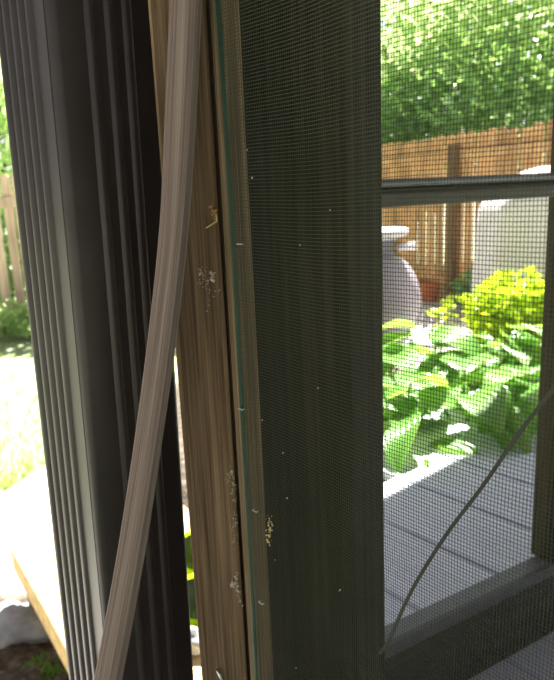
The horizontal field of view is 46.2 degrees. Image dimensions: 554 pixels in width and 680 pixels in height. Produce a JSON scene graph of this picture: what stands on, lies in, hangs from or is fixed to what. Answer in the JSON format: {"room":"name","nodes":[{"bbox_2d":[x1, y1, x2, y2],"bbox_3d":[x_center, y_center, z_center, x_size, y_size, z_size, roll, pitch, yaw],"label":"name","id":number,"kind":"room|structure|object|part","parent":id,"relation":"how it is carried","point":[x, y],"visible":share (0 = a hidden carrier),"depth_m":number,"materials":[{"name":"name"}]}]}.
{"room":"screened porch","nodes":[
{"label":"screened porch","id":0,"kind":"room"},
{"bbox_2d":[383,377,553,679],"bbox_3d":[1.133,0.565,1.075,2.391,0.179,2.620,-13,17,-38],"label":"floor","id":1,"kind":"structure","parent":0,"point":[530,382],"depth_m":1.47,"materials":[{"name":"grey wood"}]},
{"bbox_2d":[239,0,384,679],"bbox_3d":[0.003,-0.314,0.358,0.100,1.949,0.040,8,17,38],"label":"post","id":2,"kind":"object","parent":1,"relation":"on","point":[331,214],"visible":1,"depth_m":0.40,"materials":[{"name":"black wood"}]},
{"bbox_2d":[383,372,480,481],"bbox_3d":[0.364,0.353,1.976,0.699,0.498,0.658,-3,13,0],"label":"hosta","id":3,"kind":"object","parent":1,"relation":"on","point":[436,380],"visible":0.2,"depth_m":1.94,"materials":[{"name":"green plant"}]},
{"bbox_3d":[0.382,0.366,1.989,0.323,0.465,0.352,-2,13,0],"label":"stem","id":4,"kind":"part","parent":3,"relation":"part of","materials":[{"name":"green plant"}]},
{"bbox_2d":[384,352,533,453],"bbox_3d":[0.655,0.319,2.109,0.736,0.480,0.891,-3,13,0],"label":"hosta","id":5,"kind":"object","parent":1,"relation":"on","point":[446,361],"visible":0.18,"depth_m":1.95,"materials":[{"name":"green plant"}]},
{"bbox_3d":[0.633,0.332,2.123,0.369,0.449,0.449,-2,13,0],"label":"stem","id":6,"kind":"part","parent":5,"relation":"part of","materials":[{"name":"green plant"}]},
{"bbox_2d":[382,102,553,679],"bbox_3d":[0.458,-0.464,0.919,1.070,1.950,0.048,-10,15,-29],"label":"window","id":7,"kind":"structure","parent":1,"relation":"on","point":[420,198],"depth_m":0.98,"materials":[{"name":"metal"}]},
{"bbox_3d":[0.495,0.357,1.105,1.070,0.016,0.023,-10,15,-29],"label":"sill","id":8,"kind":"part","parent":7,"relation":"part of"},
{"bbox_3d":[0.495,0.424,1.128,1.070,0.124,0.040,-10,15,-29],"label":"rail","id":9,"kind":"part","parent":7,"relation":"part of","materials":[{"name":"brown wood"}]},
{"bbox_2d":[421,365,539,436],"bbox_3d":[0.869,0.299,2.201,0.679,0.459,0.798,-12,16,-35],"label":"hosta","id":10,"kind":"object","parent":1,"relation":"on","point":[501,367],"visible":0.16,"depth_m":2.07,"materials":[{"name":"green plant"}]},
{"label":"outside","id":11,"kind":"structure","parent":0,"visible":0},
{"bbox_2d":[0,202,474,494],"bbox_3d":[-0.090,-2.057,14.919,80.000,0.001,60.000,-2,13,0],"label":"lawn","id":12,"kind":"structure","parent":11,"point":[10,351],"depth_m":4.59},
{"bbox_2d":[0,61,15,291],"bbox_3d":[-3.866,-2.449,8.484,3.884,3.979,2.666,-3,13,0],"label":"leafy tree","id":13,"kind":"object","parent":12,"relation":"on","point":[5,157],"visible":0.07,"depth_m":8.15,"materials":[{"name":"green plant"}]},
{"bbox_2d":[0,173,26,324],"bbox_3d":[-2.430,-0.912,6.764,4.045,1.640,0.138,-1,13,8],"label":"wooden fence","id":14,"kind":"object","parent":12,"relation":"on","point":[7,201],"visible":0.05,"depth_m":6.86,"materials":[{"name":"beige wood"}]},
{"bbox_3d":[-2.448,-1.425,6.676,4.045,0.110,0.038,-1,13,8],"label":"rail","id":15,"kind":"part","parent":14,"relation":"part of","materials":[{"name":"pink wood"}]},
{"bbox_3d":[-2.400,-0.335,6.928,4.045,0.110,0.038,-1,13,8],"label":"rail","id":16,"kind":"part","parent":14,"relation":"part of","materials":[{"name":"wood"}]},
{"bbox_2d":[0,208,26,303],"bbox_3d":[-3.376,-1.075,8.104,2.857,1.599,1.978,-3,13,0],"label":"shrub","id":17,"kind":"object","parent":12,"relation":"on","point":[3,224],"visible":0.06,"depth_m":7.64,"materials":[{"name":"green plant"}]},
{"bbox_2d":[0,297,28,338],"bbox_3d":[-2.770,-0.234,6.525,0.706,0.456,0.467,-3,13,0],"label":"weed","id":18,"kind":"object","parent":12,"relation":"on","point":[4,313],"visible":0.76,"depth_m":6.50,"materials":[{"name":"green plant"}]},
{"bbox_2d":[7,301,30,338],"bbox_3d":[-2.512,-0.208,6.505,0.428,0.393,0.436,-3,13,0],"label":"weed","id":19,"kind":"object","parent":12,"relation":"on","point":[25,331],"visible":0.53,"depth_m":6.42,"materials":[{"name":"green plant"}]},
{"bbox_2d":[0,321,177,489],"bbox_3d":[-2.265,0.218,5.365,3.676,0.055,4.628,-3,13,0],"label":"grass","id":20,"kind":"structure","parent":12,"relation":"on","point":[10,483],"depth_m":3.91,"materials":[{"name":"plant"}]},
{"bbox_2d":[176,352,491,508],"bbox_3d":[0.934,0.408,3.302,3.600,0.352,2.300,-3,13,0],"label":"flower bed","id":21,"kind":"object","parent":12,"relation":"on","point":[182,461],"visible":0.01,"depth_m":2.65,"materials":[{"name":"soil"}]},
{"bbox_2d":[383,346,440,420],"bbox_3d":[0.484,0.212,2.638,0.643,0.464,0.694,-14,17,-40],"label":"hosta","id":22,"kind":"object","parent":21,"relation":"on","point":[420,347],"visible":0.11,"depth_m":2.44,"materials":[{"name":"green plant"}]},
{"bbox_3d":[0.468,0.221,2.638,0.314,0.448,0.358,-13,16,-37],"label":"stem","id":23,"kind":"part","parent":22,"relation":"part of","materials":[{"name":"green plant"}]},
{"bbox_2d":[383,319,486,389],"bbox_3d":[0.657,0.153,2.716,0.644,0.529,0.722,-15,18,-43],"label":"hosta","id":24,"kind":"object","parent":21,"relation":"on","point":[454,331],"visible":0.23,"depth_m":2.59,"materials":[{"name":"green plant"}]},
{"bbox_3d":[0.629,0.176,2.745,0.366,0.473,0.320,8,17,38],"label":"stem","id":25,"kind":"part","parent":24,"relation":"part of","materials":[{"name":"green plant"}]},
{"bbox_2d":[424,324,541,376],"bbox_3d":[0.925,0.152,2.739,0.706,0.497,0.635,-3,13,0],"label":"hosta","id":26,"kind":"object","parent":21,"relation":"on","point":[538,325],"visible":0.31,"depth_m":2.58,"materials":[{"name":"green plant"}]},
{"bbox_3d":[0.947,0.163,2.752,0.354,0.468,0.260,-2,13,0],"label":"stem","id":27,"kind":"part","parent":26,"relation":"part of","materials":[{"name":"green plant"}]},
{"bbox_2d":[425,265,544,365],"bbox_3d":[1.223,0.107,3.204,0.934,0.946,0.709,-3,13,0],"label":"bush","id":28,"kind":"object","parent":21,"relation":"on","point":[492,295],"visible":0.31,"depth_m":3.05,"materials":[{"name":"yellow plant"}]},
{"bbox_2d":[382,227,421,342],"bbox_3d":[0.712,-0.341,5.060,0.810,1.028,0.810,-3,13,0],"label":"urn","id":29,"kind":"object","parent":12,"relation":"on","point":[405,246],"visible":0.19,"depth_m":4.76,"materials":[{"name":"grey ceramic"}]},
{"bbox_3d":[0.961,-0.696,4.878,0.151,0.077,0.064,-2,13,0],"label":"spout","id":30,"kind":"part","parent":29,"relation":"part of","materials":[{"name":"ceramic"}]},
{"bbox_2d":[381,50,488,210],"bbox_3d":[1.824,-2.618,9.838,2.529,3.216,1.866,-3,13,0],"label":"shrub","id":31,"kind":"object","parent":12,"relation":"on","point":[390,78],"visible":0.2,"depth_m":9.15,"materials":[{"name":"green plant"}]},
{"bbox_2d":[381,0,530,254],"bbox_3d":[1.877,-4.098,10.752,3.804,5.681,3.673,-10,15,-29],"label":"leafy tree","id":32,"kind":"object","parent":12,"relation":"on","point":[421,2],"visible":0.09,"depth_m":9.68,"materials":[{"name":"green plant"}]},
{"bbox_3d":[1.857,-4.558,10.646,3.804,4.736,3.672,-10,15,-29],"label":"crown","id":33,"kind":"part","parent":32,"relation":"part of","materials":[{"name":"green plant"}]},
{"bbox_2d":[382,119,552,304],"bbox_3d":[1.958,-1.219,6.795,0.138,1.849,6.200,-8,14,-24],"label":"wooden fence","id":34,"kind":"object","parent":12,"relation":"on","point":[436,207],"visible":0.2,"depth_m":6.97,"materials":[{"name":"orange wood"}]},
{"bbox_3d":[2.012,-0.615,6.948,0.038,0.090,6.200,-8,14,-24],"label":"rail","id":35,"kind":"part","parent":34,"relation":"part of","materials":[{"name":"orange wood"}]},
{"bbox_3d":[1.868,-1.185,6.933,0.080,1.730,0.090,-8,14,-24],"label":"post","id":36,"kind":"part","parent":34,"relation":"part of","materials":[{"name":"brown wood"}]},
{"bbox_3d":[1.956,-1.900,6.651,0.038,0.090,6.200,-8,14,-24],"label":"rail","id":37,"kind":"part","parent":34,"relation":"part of","materials":[{"name":"orange wood"}]},
{"bbox_2d":[381,0,553,125],"bbox_3d":[3.709,-4.962,11.438,4.420,6.900,4.494,-12,16,-36],"label":"leafy tree","id":38,"kind":"object","parent":12,"relation":"on","point":[464,33],"visible":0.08,"depth_m":10.76,"materials":[{"name":"green plant"}]},
{"bbox_2d":[395,16,553,173],"bbox_3d":[3.308,-2.810,9.330,3.230,3.692,1.902,-3,13,0],"label":"tree","id":39,"kind":"object","parent":12,"relation":"on","point":[516,65],"visible":0.49,"depth_m":8.91,"materials":[{"name":"green plant"}]},
{"bbox_2d":[460,0,553,175],"bbox_3d":[4.793,-4.230,10.498,4.106,5.805,4.121,-3,13,0],"label":"leafy tree","id":40,"kind":"object","parent":12,"relation":"on","point":[478,8],"visible":0.13,"depth_m":9.81,"materials":[{"name":"green plant"}]},
{"bbox_2d":[471,166,549,323],"bbox_3d":[1.753,-0.406,4.213,0.926,1.406,0.624,-3,13,0],"label":"covered grill","id":41,"kind":"object","parent":12,"relation":"on","point":[483,239],"visible":0.12,"depth_m":3.91,"materials":[{"name":"grey fabric"}]},
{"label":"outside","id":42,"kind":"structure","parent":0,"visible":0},
{"bbox_2d":[406,302,468,346],"bbox_3d":[1.847,-0.220,6.561,1.002,0.040,2.426,1,13,13],"label":"path","id":43,"kind":"structure","parent":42,"point":[419,330],"depth_m":6.35,"materials":[{"name":"concrete"}]},
{"bbox_2d":[418,279,439,301],"bbox_3d":[1.742,-0.555,7.495,0.320,0.260,0.320,-3,13,0],"label":"flower pot","id":44,"kind":"object","parent":43,"relation":"on","point":[420,284],"visible":0.34,"depth_m":7.38,"materials":[{"name":"ceramic"}]},
{"bbox_2d":[444,269,472,307],"bbox_3d":[2.064,-0.532,6.609,0.723,0.587,0.455,-3,13,0],"label":"shrub","id":45,"kind":"object","parent":43,"relation":"on","point":[458,287],"visible":0.08,"depth_m":6.62,"materials":[{"name":"green plant"}]},
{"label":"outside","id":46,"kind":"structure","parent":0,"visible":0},
{"bbox_2d":[0,466,52,593],"bbox_3d":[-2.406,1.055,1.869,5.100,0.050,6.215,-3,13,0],"label":"patio","id":47,"kind":"structure","parent":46,"point":[25,513],"depth_m":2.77,"materials":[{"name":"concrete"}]},
{"bbox_2d":[0,593,68,679],"bbox_3d":[-0.734,0.953,1.762,0.950,0.066,1.020,-3,13,0],"label":"soil bed","id":48,"kind":"object","parent":47,"relation":"on","point":[12,659],"visible":0.11,"depth_m":1.87,"materials":[{"name":"brown soil"}]},
{"bbox_2d":[0,591,45,679],"bbox_3d":[-0.759,0.948,1.770,0.923,0.038,0.987,-3,13,0],"label":"twigs","id":49,"kind":"object","parent":48,"relation":"on","point":[24,591],"visible":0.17,"depth_m":1.94,"materials":[{"name":"brown wood"}]},
{"bbox_2d":[0,600,49,648],"bbox_3d":[-0.829,0.887,2.008,0.276,0.123,0.231,-7,14,-20],"label":"rock","id":50,"kind":"object","parent":48,"relation":"on","point":[19,623],"visible":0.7,"depth_m":1.94,"materials":[{"name":"grey stone"}]},
{"bbox_2d":[21,649,67,679],"bbox_3d":[-0.654,0.921,1.840,0.149,0.034,0.151,-3,13,0],"label":"clump","id":51,"kind":"object","parent":48,"relation":"on","point":[50,669],"visible":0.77,"depth_m":1.83,"materials":[{"name":"green plant"}]},
{"bbox_2d":[9,506,201,679],"bbox_3d":[-0.346,0.817,1.848,0.554,0.292,0.920,-11,16,-33],"label":"wooden step","id":52,"kind":"structure","parent":47,"relation":"on","point":[34,560],"depth_m":1.86,"materials":[{"name":"yellow wood"}]},
{"bbox_3d":[-0.762,0.821,2.058,0.040,0.225,0.060,-11,16,-33],"label":"leg","id":53,"kind":"part","parent":52,"relation":"part of","materials":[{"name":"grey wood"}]},
{"bbox_2d":[185,531,193,574],"bbox_3d":[-0.220,0.582,1.837,0.125,0.134,0.145,-3,13,0],"label":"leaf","id":54,"kind":"object","parent":52,"relation":"on","point":[189,560],"visible":0.1,"depth_m":1.88,"materials":[{"name":"green plant"}]},
{"bbox_2d":[187,573,197,626],"bbox_3d":[-0.197,0.638,1.646,0.125,0.138,0.147,-3,13,0],"label":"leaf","id":55,"kind":"object","parent":52,"relation":"on","point":[191,587],"visible":0.09,"depth_m":1.68,"materials":[{"name":"green plant"}]},
{"bbox_2d":[190,626,199,655],"bbox_3d":[-0.192,0.704,1.532,0.085,0.065,0.071,-3,13,0],"label":"rock","id":56,"kind":"object","parent":52,"relation":"on","point":[194,630],"visible":0.37,"depth_m":1.51,"materials":[{"name":"white stone"}]},
{"bbox_2d":[94,0,247,679],"bbox_3d":[-0.086,-0.015,0.369,0.152,2.530,0.110,-3,13,0],"label":"porch post","id":57,"kind":"object","parent":47,"relation":"on","point":[201,342],"depth_m":0.37,"materials":[{"name":"brown wood"}]},
{"bbox_2d":[0,0,193,679],"bbox_3d":[-0.115,-0.039,0.414,0.099,2.500,0.107,9,17,40],"label":"door frame","id":58,"kind":"structure","parent":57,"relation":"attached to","point":[78,75],"depth_m":0.39,"materials":[{"name":"brown metal"}]},
{"bbox_3d":[-0.085,0.011,0.352,0.152,0.705,0.023,-6,14,-16],"label":"trim strip","id":59,"kind":"part","parent":57,"relation":"part of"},
{"bbox_2d":[197,266,219,311],"bbox_3d":[-0.039,-0.030,0.370,0.013,0.027,0.001,-5,13,-12],"label":"remains","id":60,"kind":"object","parent":57,"relation":"attached to","point":[200,272],"visible":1,"depth_m":0.37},
{"bbox_2d":[208,203,217,222],"bbox_3d":[-0.036,-0.070,0.361,0.005,0.011,0.002,-6,14,-17],"label":"husk","id":61,"kind":"object","parent":57,"relation":"attached to","point":[209,206],"visible":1,"depth_m":0.36,"materials":[{"name":"brown plant"}]},
{"bbox_2d":[216,669,223,679],"bbox_3d":[-0.037,0.220,0.424,0.005,0.010,0.002,-5,13,-11],"label":"staple","id":62,"kind":"object","parent":57,"relation":"attached to","point":[217,670],"visible":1,"depth_m":0.42,"materials":[{"name":"metal"}]},
{"bbox_2d":[225,470,236,502],"bbox_3d":[-0.028,0.088,0.399,0.007,0.025,0.001,-5,13,-9],"label":"remains","id":63,"kind":"object","parent":57,"relation":"attached to","point":[231,470],"visible":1,"depth_m":0.40,"materials":[{"name":"grey"}]},
{"bbox_2d":[230,511,238,552],"bbox_3d":[-0.027,0.120,0.406,0.006,0.029,0.001,-5,13,-11],"label":"remains","id":64,"kind":"object","parent":57,"relation":"attached to","point":[234,511],"visible":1,"depth_m":0.41,"materials":[{"name":"grey"}]},
{"bbox_2d":[230,571,242,606],"bbox_3d":[-0.026,0.159,0.415,0.008,0.026,0.002,-4,13,-8],"label":"remains","id":65,"kind":"object","parent":57,"relation":"attached to","point":[233,583],"visible":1,"depth_m":0.41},
{"bbox_2d":[206,0,553,679],"bbox_3d":[0.028,-0.286,0.232,0.027,1.949,0.273,-11,15,-32],"label":"screen panel","id":66,"kind":"object","parent":57,"relation":"attached to","point":[223,16],"visible":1,"depth_m":0.29,"materials":[{"name":"black metal"}]},
{"bbox_3d":[-0.040,-0.305,0.325,0.019,1.949,0.048,-6,13,-15],"label":"frame","id":67,"kind":"part","parent":66,"relation":"part of","materials":[{"name":"brown wood"}]},
{"bbox_2d":[265,516,272,545],"bbox_3d":[-0.004,0.111,0.380,0.002,0.021,0.007,-14,17,-40],"label":"husk","id":68,"kind":"object","parent":66,"relation":"attached to","point":[271,516],"visible":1,"depth_m":0.38,"materials":[{"name":"plant"}]},
{"bbox_2d":[246,149,340,667],"bbox_3d":[0.010,0.051,0.344,0.002,0.296,0.062,-13,17,-38],"label":"specks","id":69,"kind":"object","parent":66,"relation":"attached to","point":[246,149],"visible":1,"depth_m":0.33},
{"bbox_2d":[379,385,553,653],"bbox_3d":[0.113,0.079,0.338,0.120,0.212,0.014,2,14,19],"label":"cable","id":70,"kind":"object","parent":66,"relation":"attached to","point":[548,395],"visible":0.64,"depth_m":0.35,"materials":[{"name":"black rubber"}]}
]}

